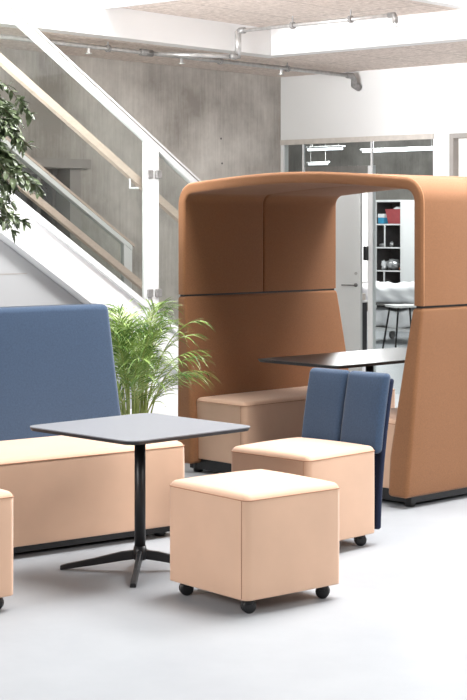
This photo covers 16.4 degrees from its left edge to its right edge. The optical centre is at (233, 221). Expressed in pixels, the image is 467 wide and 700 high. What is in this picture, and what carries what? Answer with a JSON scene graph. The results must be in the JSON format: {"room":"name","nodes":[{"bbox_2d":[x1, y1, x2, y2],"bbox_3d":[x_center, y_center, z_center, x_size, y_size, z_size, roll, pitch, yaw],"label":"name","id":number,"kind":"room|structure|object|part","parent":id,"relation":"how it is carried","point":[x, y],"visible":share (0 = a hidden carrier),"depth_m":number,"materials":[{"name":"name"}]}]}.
{"room":"common room","nodes":[
{"label":"common room","id":0,"kind":"room"},
{"bbox_2d":[0,240,133,408],"bbox_3d":[-1.772,0.244,10.551,0.060,2.512,3.125,0,0,41],"label":"wall","id":1,"kind":"structure","parent":0,"point":[33,288],"depth_m":10.93,"materials":[{"name":"white paint"}]},
{"bbox_2d":[120,360,177,415],"bbox_3d":[-0.111,1.187,12.353,0.040,0.626,2.375,0,0,41],"label":"wall","id":2,"kind":"structure","parent":1,"relation":"attached to","point":[170,401],"depth_m":11.92,"materials":[{"name":"white paint"}]},
{"bbox_2d":[0,48,280,325],"bbox_3d":[-2.821,-0.800,11.507,0.302,4.600,9.579,0,0,41],"label":"wall","id":3,"kind":"structure","parent":0,"point":[217,124],"depth_m":13.67,"materials":[{"name":"concrete"}]},
{"bbox_2d":[6,156,90,247],"bbox_3d":[-1.677,0.347,12.691,0.260,1.705,1.299,0,0,41],"label":"window","id":4,"kind":"structure","parent":3,"relation":"in","point":[71,178],"depth_m":13.02,"materials":[{"name":"grey glass"}]},
{"bbox_3d":[-1.789,0.385,12.745,0.020,1.630,1.232,0,0,41],"label":"pane","id":5,"kind":"part","parent":4,"relation":"part of","materials":[{"name":"clear glass"}]},
{"bbox_3d":[-1.758,0.385,12.718,0.058,1.630,1.232,0,0,41],"label":"frame","id":6,"kind":"part","parent":4,"relation":"part of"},
{"bbox_2d":[0,330,466,699],"bbox_3d":[2.500,1.550,13.500,23.000,0.100,33.000,0,0,0],"label":"floor","id":7,"kind":"structure","parent":0,"point":[393,626],"depth_m":5.99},
{"bbox_2d":[0,489,13,608],"bbox_3d":[-1.190,1.261,6.285,0.510,0.478,0.510,0,0,-40],"label":"pouf","id":8,"kind":"object","parent":7,"relation":"on","point":[6,497],"visible":1,"depth_m":6.22,"materials":[{"name":"beige fabric"}]},
{"bbox_2d":[0,80,45,242],"bbox_3d":[-1.577,0.350,8.439,1.177,2.300,0.920,0,0,0],"label":"potted tree","id":9,"kind":"object","parent":7,"relation":"on","point":[10,167],"visible":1,"depth_m":8.39,"materials":[{"name":"green plant"}]},
{"bbox_2d":[0,304,184,552],"bbox_3d":[-0.968,0.958,7.636,1.398,1.085,0.720,0,0,-37],"label":"sofa","id":10,"kind":"object","parent":7,"relation":"on","point":[57,364],"visible":0.77,"depth_m":7.69,"materials":[{"name":"beige fabric"}]},
{"bbox_3d":[-1.124,0.927,7.843,1.398,1.025,0.202,0,0,-37],"label":"backrest","id":11,"kind":"part","parent":10,"relation":"part of","materials":[{"name":"blue fabric"}]},
{"bbox_3d":[-0.950,1.461,7.613,1.200,0.038,0.560,0,0,-37],"label":"frame","id":12,"kind":"part","parent":10,"relation":"part of","materials":[{"name":"black plastic"}]},
{"bbox_3d":[-0.917,1.241,7.582,1.315,0.406,0.571,0,0,-37],"label":"seat","id":13,"kind":"part","parent":10,"relation":"part of","materials":[{"name":"beige fabric"}]},
{"bbox_2d":[0,0,200,374],"bbox_3d":[-1.681,-0.392,11.353,1.198,4.135,4.450,0,0,41],"label":"staircase","id":14,"kind":"structure","parent":7,"relation":"on","point":[43,245],"depth_m":11.47,"materials":[{"name":"white metal"}]},
{"bbox_3d":[-2.112,-0.964,11.618,0.050,2.389,3.880,0,0,41],"label":"rail","id":15,"kind":"part","parent":14,"relation":"part of","materials":[{"name":"white metal"}]},
{"bbox_3d":[-2.036,-0.677,11.584,0.040,2.438,3.930,0,0,41],"label":"handrail","id":16,"kind":"part","parent":14,"relation":"part of","materials":[{"name":"brown wood"}]},
{"bbox_3d":[-1.279,-0.831,11.113,0.044,2.617,4.220,0,0,41],"label":"handrail","id":17,"kind":"part","parent":14,"relation":"part of","materials":[{"name":"brown wood"}]},
{"bbox_3d":[-1.211,-1.144,11.053,0.056,2.623,4.220,0,0,41],"label":"rail","id":18,"kind":"part","parent":14,"relation":"part of","materials":[{"name":"white metal"}]},
{"bbox_3d":[-0.863,0.651,13.042,0.040,0.947,0.090,0,0,41],"label":"post","id":19,"kind":"part","parent":14,"relation":"part of","materials":[{"name":"white metal"}]},
{"bbox_3d":[-0.602,0.133,11.748,0.060,1.430,0.110,0,0,41],"label":"post","id":20,"kind":"part","parent":14,"relation":"part of","materials":[{"name":"white metal"}]},
{"bbox_2d":[30,413,249,587],"bbox_3d":[-0.403,1.190,6.985,0.705,0.620,0.705,0,0,-45],"label":"side table","id":21,"kind":"object","parent":7,"relation":"on","point":[138,430],"visible":0.88,"depth_m":6.96,"materials":[{"name":"grey laminate"}]},
{"bbox_3d":[-0.581,1.456,6.990,0.333,0.087,0.029,0,0,2],"label":"leg","id":22,"kind":"part","parent":21,"relation":"part of","materials":[{"name":"black metal"}]},
{"bbox_3d":[-0.408,1.456,6.807,0.029,0.087,0.333,0,0,2],"label":"leg","id":23,"kind":"part","parent":21,"relation":"part of","materials":[{"name":"black metal"}]},
{"bbox_3d":[-0.225,1.456,6.980,0.333,0.087,0.029,0,0,2],"label":"leg","id":24,"kind":"part","parent":21,"relation":"part of","materials":[{"name":"black metal"}]},
{"bbox_2d":[104,297,215,414],"bbox_3d":[-0.563,0.958,9.144,1.002,1.084,0.923,0,0,-44],"label":"palm","id":25,"kind":"object","parent":7,"relation":"on","point":[132,368],"visible":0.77,"depth_m":9.06,"materials":[{"name":"plant"}]},
{"bbox_2d":[169,469,339,613],"bbox_3d":[0.083,1.261,6.490,0.510,0.478,0.510,0,0,-39],"label":"pouf","id":26,"kind":"object","parent":7,"relation":"on","point":[247,536],"visible":1,"depth_m":6.31,"materials":[{"name":"beige fabric"}]},
{"bbox_2d":[231,367,393,545],"bbox_3d":[0.366,1.105,7.551,0.498,0.790,0.625,0,0,44],"label":"lounge chair","id":27,"kind":"object","parent":7,"relation":"on","point":[343,441],"visible":0.67,"depth_m":7.53,"materials":[{"name":"beige fabric"}]},
{"bbox_3d":[0.322,1.231,7.505,0.498,0.418,0.498,0,0,44],"label":"seat","id":28,"kind":"part","parent":27,"relation":"part of","materials":[{"name":"beige fabric"}]},
{"bbox_2d":[302,367,349,440],"bbox_3d":[0.443,0.895,7.809,0.240,0.370,0.116,0,0,44],"label":"cushion","id":29,"kind":"object","parent":27,"relation":"on","point":[327,389],"depth_m":7.77,"materials":[{"name":"blue fabric"}]},
{"bbox_2d":[340,371,390,453],"bbox_3d":[0.619,0.895,7.642,0.240,0.370,0.116,0,0,43],"label":"cushion","id":30,"kind":"object","parent":27,"relation":"on","point":[365,397],"depth_m":7.60,"materials":[{"name":"blue fabric"}]},
{"bbox_2d":[178,172,466,506],"bbox_3d":[0.811,0.609,9.595,1.476,1.782,1.921,0,0,-44],"label":"booth","id":31,"kind":"object","parent":7,"relation":"on","point":[257,252],"visible":0.7,"depth_m":9.73,"materials":[{"name":"fabric"}]},
{"bbox_3d":[0.366,1.447,10.062,1.315,0.066,0.445,0,0,-44],"label":"frame","id":32,"kind":"part","parent":31,"relation":"part of","materials":[{"name":"black plastic"}]},
{"bbox_3d":[0.216,0.947,10.219,1.476,0.994,0.189,0,0,-44],"label":"backrest","id":33,"kind":"part","parent":31,"relation":"part of","materials":[{"name":"fabric"}]},
{"bbox_3d":[0.404,1.227,10.022,1.355,0.374,0.435,0,0,-44],"label":"seat","id":34,"kind":"part","parent":31,"relation":"part of","materials":[{"name":"beige fabric"}]},
{"bbox_3d":[0.566,0.080,9.361,0.676,0.719,1.916,0,0,-44],"label":"hood panel","id":35,"kind":"part","parent":31,"relation":"part of","materials":[{"name":"fabric"}]},
{"bbox_3d":[1.057,0.080,9.829,0.676,0.719,1.916,0,0,-44],"label":"hood panel","id":36,"kind":"part","parent":31,"relation":"part of","materials":[{"name":"fabric"}]},
{"bbox_3d":[1.219,1.227,9.168,1.355,0.374,0.435,0,0,-44],"label":"seat","id":37,"kind":"part","parent":31,"relation":"part of","materials":[{"name":"beige fabric"}]},
{"bbox_3d":[1.257,1.447,9.128,1.315,0.066,0.445,0,0,-44],"label":"frame","id":38,"kind":"part","parent":31,"relation":"part of","materials":[{"name":"black plastic"}]},
{"bbox_3d":[1.407,0.947,8.971,1.476,0.994,0.189,0,0,-44],"label":"backrest","id":39,"kind":"part","parent":31,"relation":"part of","materials":[{"name":"fabric"}]},
{"bbox_2d":[258,347,406,371],"bbox_3d":[0.802,1.145,9.549,1.251,0.710,0.641,0,0,-44],"label":"table","id":40,"kind":"object","parent":7,"relation":"on","point":[371,358],"visible":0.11,"depth_m":9.32,"materials":[{"name":"laminate"}]},
{"bbox_2d":[362,300,367,349],"bbox_3d":[1.208,1.188,18.250,0.570,0.625,0.270,0,0,42],"label":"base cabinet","id":41,"kind":"object","parent":7,"relation":"on","point":[364,302],"visible":0.04,"depth_m":18.13,"materials":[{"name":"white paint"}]},
{"bbox_2d":[362,281,413,337],"bbox_3d":[2.260,1.075,20.179,1.410,0.850,0.894,0,0,42],"label":"daybed","id":42,"kind":"object","parent":7,"relation":"on","point":[387,292],"visible":0.33,"depth_m":19.93,"materials":[{"name":"white fabric"}]},
{"bbox_2d":[362,281,413,303],"bbox_3d":[2.264,0.868,20.175,1.400,0.260,0.894,0,0,42],"label":"duvet","id":43,"kind":"object","parent":42,"relation":"on","point":[387,292],"depth_m":19.92,"materials":[{"name":"white fabric"}]},
{"bbox_2d":[367,306,414,327],"bbox_3d":[2.134,1.194,20.271,0.820,0.268,0.700,0,0,42],"label":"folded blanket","id":44,"kind":"object","parent":42,"relation":"on","point":[382,311],"visible":0.38,"depth_m":20.00,"materials":[{"name":"white fabric"}]},
{"bbox_2d":[376,200,401,307],"bbox_3d":[2.285,0.595,22.791,0.470,1.810,0.360,0,0,42],"label":"shelf unit","id":45,"kind":"object","parent":7,"relation":"on","point":[385,233],"visible":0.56,"depth_m":22.83,"materials":[{"name":"white wood"}]},
{"bbox_2d":[378,214,387,223],"bbox_3d":[2.140,-0.045,22.853,0.110,0.139,0.204,0,0,42],"label":"storage box","id":46,"kind":"object","parent":45,"relation":"on","point":[382,218],"visible":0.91,"depth_m":22.77,"materials":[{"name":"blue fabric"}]},
{"bbox_3d":[2.140,-0.088,22.853,0.110,0.054,0.204,0,0,42],"label":"lid","id":47,"kind":"part","parent":46,"relation":"part of","materials":[{"name":"white plastic"}]},
{"bbox_2d":[381,260,386,269],"bbox_3d":[2.123,0.603,22.831,0.091,0.138,0.106,0,0,0],"label":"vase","id":48,"kind":"object","parent":45,"relation":"on","point":[383,264],"visible":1,"depth_m":22.80,"materials":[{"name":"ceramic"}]},
{"bbox_3d":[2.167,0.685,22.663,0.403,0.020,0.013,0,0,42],"label":"shelf","id":49,"kind":"part","parent":45,"relation":"part of","materials":[{"name":"white wood"}]},
{"bbox_3d":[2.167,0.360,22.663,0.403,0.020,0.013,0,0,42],"label":"shelf","id":50,"kind":"part","parent":45,"relation":"part of","materials":[{"name":"white wood"}]},
{"bbox_2d":[385,209,399,223],"bbox_3d":[2.324,-0.079,22.729,0.310,0.205,0.280,0,0,42],"label":"crate","id":51,"kind":"object","parent":45,"relation":"on","point":[393,215],"visible":0.65,"depth_m":22.65,"materials":[{"name":"red plastic"}]},
{"bbox_2d":[386,259,399,269],"bbox_3d":[2.240,0.593,22.753,0.205,0.158,0.163,0,0,0],"label":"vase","id":52,"kind":"object","parent":45,"relation":"on","point":[393,264],"visible":1,"depth_m":22.70,"materials":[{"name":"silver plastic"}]},
{"bbox_3d":[2.399,0.596,22.922,0.413,1.749,0.010,0,0,42],"label":"panel","id":53,"kind":"part","parent":45,"relation":"part of","materials":[{"name":"wood"}]},
{"bbox_2d":[382,304,415,348],"bbox_3d":[1.894,1.211,18.000,0.402,0.582,0.402,0,0,-17],"label":"stool","id":54,"kind":"object","parent":7,"relation":"on","point":[397,306],"visible":0.55,"depth_m":17.90,"materials":[{"name":"white paint"}]},
{"bbox_3d":[1.701,1.222,18.102,0.121,0.560,0.022,0,0,28],"label":"leg","id":55,"kind":"part","parent":54,"relation":"part of","materials":[{"name":"black plastic"}]},
{"bbox_3d":[1.792,1.222,17.806,0.022,0.560,0.121,0,0,28],"label":"leg","id":56,"kind":"part","parent":54,"relation":"part of","materials":[{"name":"black plastic"}]},
{"bbox_2d":[402,200,413,281],"bbox_3d":[2.842,0.600,22.202,0.850,1.800,0.668,0,0,42],"label":"wardrobe","id":57,"kind":"object","parent":7,"relation":"on","point":[407,205],"visible":0.13,"depth_m":22.17,"materials":[{"name":"white wood"}]},
{"bbox_2d":[0,26,466,76],"bbox_3d":[3.133,-1.400,6.270,15.560,0.120,9.559,0,0,41],"label":"ceiling","id":58,"kind":"structure","parent":0,"point":[451,52],"depth_m":13.12,"materials":[{"name":"white paint"}]},
{"bbox_2d":[0,10,398,90],"bbox_3d":[-0.351,-1.355,11.278,1.945,0.390,6.611,0,0,41],"label":"pipe","id":59,"kind":"object","parent":58,"relation":"attached to","point":[207,57],"visible":1,"depth_m":12.43,"materials":[{"name":"metal"}]},
{"bbox_2d":[0,0,466,57],"bbox_3d":[3.058,-2.518,5.379,14.498,2.364,8.120,0,0,41],"label":"ceiling beam","id":60,"kind":"structure","parent":58,"relation":"attached to","point":[87,18],"depth_m":12.11,"materials":[{"name":"white paint"}]},
{"bbox_2d":[121,0,458,26],"bbox_3d":[0.398,-1.575,11.709,1.849,0.050,1.810,0,0,41],"label":"ceiling","id":61,"kind":"structure","parent":0,"point":[256,13],"depth_m":11.76,"materials":[{"name":"beige concrete"}]},
{"bbox_2d":[104,0,466,9],"bbox_3d":[0.419,-1.715,11.657,1.949,0.370,1.860,0,0,41],"label":"trim","id":62,"kind":"structure","parent":61,"relation":"attached to","point":[108,4],"depth_m":11.47,"materials":[{"name":"white paint"}]},
{"bbox_2d":[288,139,432,310],"bbox_3d":[6.071,0.000,23.704,15.001,3.000,0.100,0,0,42],"label":"wall","id":63,"kind":"structure","parent":0,"point":[351,159],"depth_m":26.93,"materials":[{"name":"concrete"}]},
{"bbox_2d":[362,193,367,282],"bbox_3d":[2.068,0.205,27.169,0.608,1.710,0.059,0,0,42],"label":"window","id":64,"kind":"structure","parent":63,"relation":"in","point":[364,195],"depth_m":27.06,"materials":[{"name":"white"}]},
{"bbox_2d":[281,63,466,175],"bbox_3d":[3.813,0.080,12.033,9.001,2.840,0.080,0,0,42],"label":"wall","id":65,"kind":"structure","parent":0,"point":[432,99],"depth_m":14.22,"materials":[{"name":"white paint"}]},
{"bbox_2d":[334,193,361,371],"bbox_3d":[0.936,0.530,14.866,0.497,1.920,0.101,0,0,30],"label":"door","id":66,"kind":"structure","parent":65,"relation":"in","point":[348,288],"depth_m":14.80,"materials":[{"name":"metal"}]},
{"bbox_3d":[1.058,0.575,14.772,0.138,0.035,0.061,0,0,30],"label":"handle","id":67,"kind":"part","parent":66,"relation":"part of","materials":[{"name":"silver metal"}]},
{"bbox_2d":[280,134,433,144],"bbox_3d":[1.077,-0.733,14.427,1.715,0.046,0.032,0,0,42],"label":"trim","id":68,"kind":"structure","parent":65,"relation":"attached to","point":[412,136],"depth_m":14.38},
{"bbox_2d":[283,139,433,371],"bbox_3d":[1.103,0.395,14.433,1.685,2.210,0.090,0,0,42],"label":"window","id":69,"kind":"structure","parent":65,"relation":"in","point":[369,252],"depth_m":14.33,"materials":[{"name":"white metal"}]},
{"bbox_2d":[449,133,466,176],"bbox_3d":[2.227,0.376,13.468,0.949,2.249,0.132,0,0,42],"label":"door","id":70,"kind":"structure","parent":65,"relation":"in","point":[457,141],"depth_m":13.73,"materials":[{"name":"white"}]},
{"bbox_3d":[2.348,-1.390,20.218,17.079,0.100,16.886,0,0,0],"label":"ceiling","id":71,"kind":"structure","parent":0,"visible":0},
{"bbox_2d":[306,144,329,164],"bbox_3d":[1.095,-1.038,21.000,0.350,0.598,0.060,0,0,42],"label":"tube light","id":72,"kind":"object","parent":71,"relation":"hanging from","point":[325,162],"visible":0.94,"depth_m":20.96,"materials":[{"name":"white metal"}]},
{"bbox_2d":[305,145,344,150],"bbox_3d":[0.960,-1.044,17.000,0.500,0.586,0.060,0,0,42],"label":"tube light","id":73,"kind":"object","parent":71,"relation":"hanging from","point":[317,148],"visible":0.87,"depth_m":16.98,"materials":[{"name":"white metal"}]},
{"bbox_2d":[360,139,432,152],"bbox_3d":[1.820,-1.050,17.500,1.100,0.574,0.061,0,0,42],"label":"tube light","id":74,"kind":"object","parent":71,"relation":"hanging from","point":[422,148],"visible":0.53,"depth_m":17.50,"materials":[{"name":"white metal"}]}
]}

